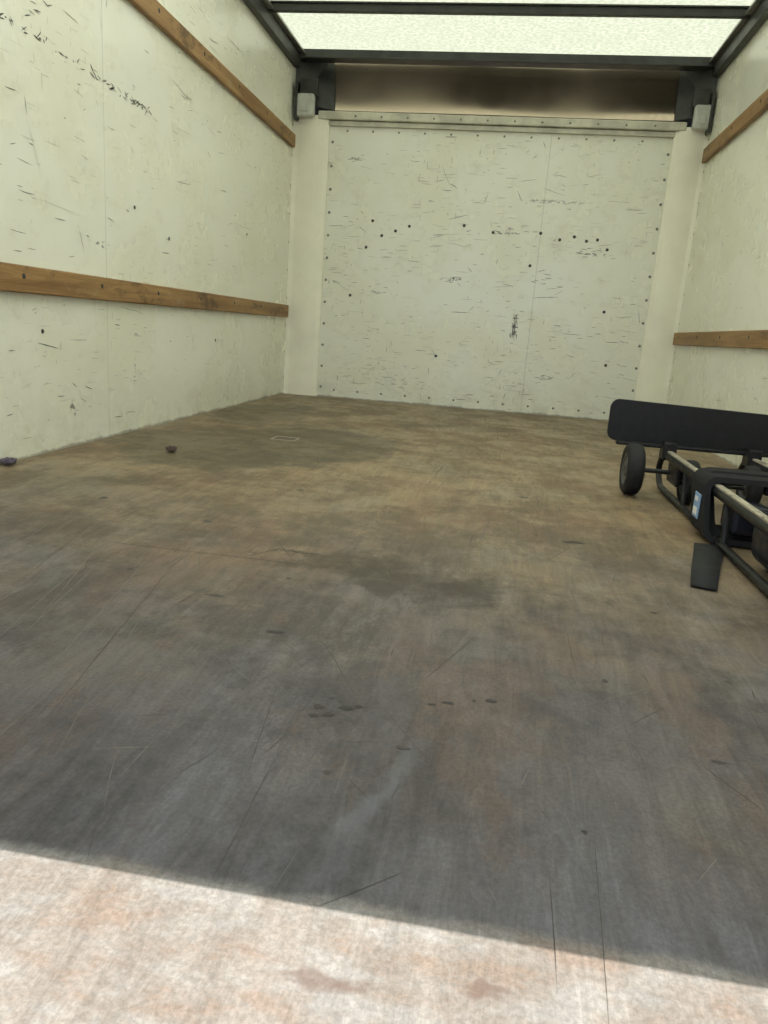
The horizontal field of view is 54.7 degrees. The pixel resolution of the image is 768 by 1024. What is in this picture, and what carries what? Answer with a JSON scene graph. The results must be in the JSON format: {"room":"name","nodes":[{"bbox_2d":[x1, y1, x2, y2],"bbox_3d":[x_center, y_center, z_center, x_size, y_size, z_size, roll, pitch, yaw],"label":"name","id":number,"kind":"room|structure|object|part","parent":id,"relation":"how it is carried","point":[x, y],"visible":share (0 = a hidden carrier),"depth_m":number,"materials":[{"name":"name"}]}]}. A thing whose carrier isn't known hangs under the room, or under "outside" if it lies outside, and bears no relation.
{"room":"moving truck interior","nodes":[
{"label":"moving truck interior","id":0,"kind":"room"},
{"bbox_2d":[0,0,295,464],"bbox_3d":[-0.954,-1.132,2.181,0.040,1.990,4.846,6,14,8],"label":"wall","id":1,"kind":"structure","parent":0,"point":[103,356],"depth_m":2.62,"materials":[{"name":"white paint"}]},
{"bbox_2d":[0,1,279,420],"bbox_3d":[-0.810,-1.290,2.948,0.001,1.751,3.005,6,14,8],"label":"scuffs","id":2,"kind":"object","parent":1,"relation":"attached to","point":[35,10],"visible":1,"depth_m":2.35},
{"bbox_2d":[0,262,288,316],"bbox_3d":[-0.953,-0.696,2.280,0.024,0.073,4.640,6,14,8],"label":"wooden slat","id":3,"kind":"object","parent":1,"relation":"attached to","point":[18,278],"visible":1,"depth_m":2.51,"materials":[{"name":"brown wood"}]},
{"bbox_2d":[41,205,247,341],"bbox_3d":[-0.844,-0.949,2.957,0.003,0.533,1.764,6,14,8],"label":"screws","id":4,"kind":"object","parent":1,"relation":"attached to","point":[42,330],"visible":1,"depth_m":2.61,"materials":[{"name":"grey metal"}]},
{"bbox_2d":[128,0,295,146],"bbox_3d":[-0.885,-1.620,2.057,0.024,0.069,4.650,6,14,8],"label":"wooden slat","id":5,"kind":"object","parent":1,"relation":"attached to","point":[153,10],"visible":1,"depth_m":3.04,"materials":[{"name":"brown wood"}]},
{"bbox_2d":[243,0,304,67],"bbox_3d":[-0.845,-2.028,1.906,0.060,0.103,4.756,6,14,8],"label":"roof rail","id":6,"kind":"object","parent":1,"relation":"on","point":[273,23],"depth_m":3.77,"materials":[{"name":"grey metal"}]},
{"bbox_2d":[0,393,767,1023],"bbox_3d":[0.128,-0.066,2.234,2.300,0.050,4.806,6,14,8],"label":"floor","id":7,"kind":"structure","parent":0,"point":[132,930],"depth_m":0.82,"materials":[{"name":"brown wood"}]},
{"bbox_2d":[0,457,16,465],"bbox_3d":[-1.035,-0.141,2.044,0.043,0.024,0.050,6,14,8],"label":"pebble","id":8,"kind":"object","parent":7,"relation":"on","point":[7,461],"visible":1,"depth_m":2.03,"materials":[{"name":"grey stone"}]},
{"bbox_2d":[165,446,176,451],"bbox_3d":[-0.694,-0.206,2.416,0.035,0.021,0.044,6,14,8],"label":"scrap","id":9,"kind":"object","parent":7,"relation":"on","point":[168,448],"visible":1,"depth_m":2.40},
{"bbox_2d":[205,594,223,596],"label":"stain","id":10,"kind":"object","parent":7,"relation":"on","point":[215,595],"depth_m":1.20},
{"bbox_2d":[266,630,284,633],"label":"stain","id":11,"kind":"object","parent":7,"relation":"on","point":[271,631],"depth_m":1.07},
{"bbox_2d":[271,436,299,440],"bbox_3d":[-0.380,-0.283,2.861,0.095,0.001,0.090,6,14,8],"label":"floor sticker","id":12,"kind":"object","parent":7,"relation":"on","point":[275,437],"visible":1,"depth_m":2.86,"materials":[{"name":"beige paper"}]},
{"bbox_2d":[284,115,329,395],"bbox_3d":[-0.471,-1.513,4.473,0.209,1.600,0.034,6,14,8],"label":"trim post","id":13,"kind":"object","parent":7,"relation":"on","point":[310,155],"depth_m":4.45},
{"bbox_2d":[314,704,334,715],"label":"stain","id":14,"kind":"object","parent":7,"relation":"on","point":[318,706],"depth_m":0.87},
{"bbox_2d":[323,769,331,773],"label":"stain","id":15,"kind":"object","parent":7,"relation":"on","point":[326,771],"depth_m":0.75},
{"bbox_2d":[338,700,363,709],"label":"stain","id":16,"kind":"object","parent":7,"relation":"on","point":[344,707],"depth_m":0.88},
{"bbox_2d":[0,397,767,1023],"bbox_3d":[0.162,-0.145,2.461,2.262,0.001,4.038,6,14,8],"label":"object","id":17,"kind":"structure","parent":7,"relation":"on","point":[301,397],"depth_m":1.08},
{"bbox_2d":[396,745,409,749],"label":"stain","id":18,"kind":"object","parent":7,"relation":"on","point":[400,747],"depth_m":0.80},
{"bbox_2d":[485,699,496,702],"label":"stain","id":19,"kind":"object","parent":7,"relation":"on","point":[487,700],"depth_m":0.92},
{"bbox_2d":[562,540,586,543],"label":"stain","id":20,"kind":"object","parent":7,"relation":"on","point":[570,541],"depth_m":1.67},
{"bbox_2d":[634,127,708,403],"bbox_3d":[1.606,-1.292,4.187,0.176,1.600,0.034,6,14,8],"label":"trim post","id":21,"kind":"object","parent":7,"relation":"on","point":[686,167],"depth_m":4.15,"materials":[{"name":"beige metal"}]},
{"bbox_2d":[607,399,767,596],"bbox_3d":[0.887,-0.029,1.625,0.600,0.275,1.580,6,14,8],"label":"hand truck","id":22,"kind":"object","parent":7,"relation":"on","point":[637,425],"visible":1,"depth_m":2.18,"materials":[{"name":"black metal"}]},
{"bbox_3d":[1.004,-0.256,2.303,0.600,0.144,0.008,6,14,8],"label":"toe plate","id":23,"kind":"part","parent":22,"relation":"part of","materials":[{"name":"black metal"}]},
{"bbox_3d":[0.793,-0.060,1.755,0.016,0.006,1.150,6,14,8],"label":"rail","id":24,"kind":"part","parent":22,"relation":"part of","materials":[{"name":"silver metal"}]},
{"bbox_3d":[1.038,-0.035,1.721,0.016,0.006,1.150,6,14,8],"label":"rail","id":25,"kind":"part","parent":22,"relation":"part of","materials":[{"name":"silver metal"}]},
{"bbox_2d":[712,760,726,764],"label":"stain","id":26,"kind":"object","parent":7,"relation":"on","point":[714,761],"depth_m":0.82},
{"bbox_2d":[317,126,672,420],"bbox_3d":[0.562,-1.373,4.376,2.300,1.620,0.040,6,14,8],"label":"wall","id":27,"kind":"structure","parent":0,"point":[626,188],"depth_m":4.34,"materials":[{"name":"white paint"}]},
{"bbox_2d":[294,78,318,121],"bbox_3d":[-0.441,-2.347,4.222,0.126,0.220,0.054,6,14,8],"label":"marker lamp","id":28,"kind":"object","parent":27,"relation":"attached to","point":[307,90],"visible":1,"depth_m":4.21,"materials":[{"name":"plastic"}]},
{"bbox_2d":[319,115,669,413],"bbox_3d":[0.579,-1.422,4.321,1.896,1.567,0.038,6,14,8],"label":"rivets","id":29,"kind":"object","parent":27,"relation":"attached to","point":[605,365],"depth_m":4.29,"materials":[{"name":"black metal"}]},
{"bbox_2d":[328,135,663,412],"bbox_3d":[0.590,-1.373,4.350,1.908,1.500,0.001,6,14,8],"label":"scuffs","id":30,"kind":"object","parent":27,"relation":"attached to","point":[513,333],"visible":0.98,"depth_m":4.36,"materials":[{"name":"grey paint"}]},
{"bbox_2d":[294,49,717,137],"bbox_3d":[0.637,-2.335,4.177,2.380,0.390,0.265,6,14,8],"label":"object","id":31,"kind":"structure","parent":27,"relation":"attached to","point":[613,92],"depth_m":4.13,"materials":[{"name":"grey metal"}]},
{"bbox_3d":[0.629,-2.183,4.152,2.035,0.045,0.065,6,14,8],"label":"header rail","id":32,"kind":"part","parent":31,"relation":"part of","materials":[{"name":"paint"}]},
{"bbox_2d":[691,88,715,135],"bbox_3d":[1.683,-2.121,3.930,0.106,0.220,0.054,6,14,8],"label":"marker lamp","id":33,"kind":"object","parent":27,"relation":"attached to","point":[703,112],"visible":1,"depth_m":3.91,"materials":[{"name":"plastic"}]},
{"bbox_2d":[283,94,714,381],"bbox_3d":[0.562,-1.494,4.279,2.300,1.611,0.012,6,14,8],"label":"rivets","id":34,"kind":"object","parent":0,"point":[294,94],"depth_m":4.32,"materials":[{"name":"grey metal"}]},
{"bbox_2d":[269,0,750,18],"bbox_3d":[0.541,-2.347,3.469,2.228,0.041,0.048,6,14,8],"label":"bow","id":35,"kind":"object","parent":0,"point":[280,6],"depth_m":3.45,"materials":[{"name":"grey metal"}]},
{"bbox_2d":[279,0,753,56],"bbox_3d":[0.277,-1.988,1.831,2.380,0.001,5.066,6,14,8],"label":"ceiling","id":36,"kind":"structure","parent":0,"point":[692,37],"depth_m":3.77,"materials":[{"name":"white plastic"}]},
{"bbox_2d":[666,19,767,467],"bbox_3d":[1.352,-0.887,1.863,0.040,1.990,4.846,6,14,8],"label":"wall","id":37,"kind":"structure","parent":0,"point":[726,231],"depth_m":3.38,"materials":[{"name":"white paint"}]},
{"bbox_2d":[673,330,767,348],"bbox_3d":[1.288,-0.458,1.976,0.024,0.069,4.650,6,14,8],"label":"wooden slat","id":38,"kind":"object","parent":37,"relation":"attached to","point":[753,339],"visible":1,"depth_m":3.21,"materials":[{"name":"brown wood"}]},
{"bbox_2d":[677,44,767,455],"bbox_3d":[1.523,-1.140,3.060,0.001,1.750,2.032,6,14,8],"label":"scuffs","id":39,"kind":"object","parent":37,"relation":"attached to","point":[765,44],"visible":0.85,"depth_m":3.29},
{"bbox_2d":[702,89,767,162],"bbox_3d":[1.355,-1.384,1.748,0.024,0.072,4.650,6,14,8],"label":"wooden slat","id":40,"kind":"object","parent":37,"relation":"attached to","point":[759,106],"visible":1,"depth_m":3.38,"materials":[{"name":"brown wood"}]},
{"bbox_2d":[710,0,767,77],"bbox_3d":[1.361,-1.794,1.601,0.060,0.103,4.756,6,14,8],"label":"roof rail","id":41,"kind":"object","parent":37,"relation":"on","point":[742,33],"depth_m":3.45,"materials":[{"name":"grey metal"}]}
]}

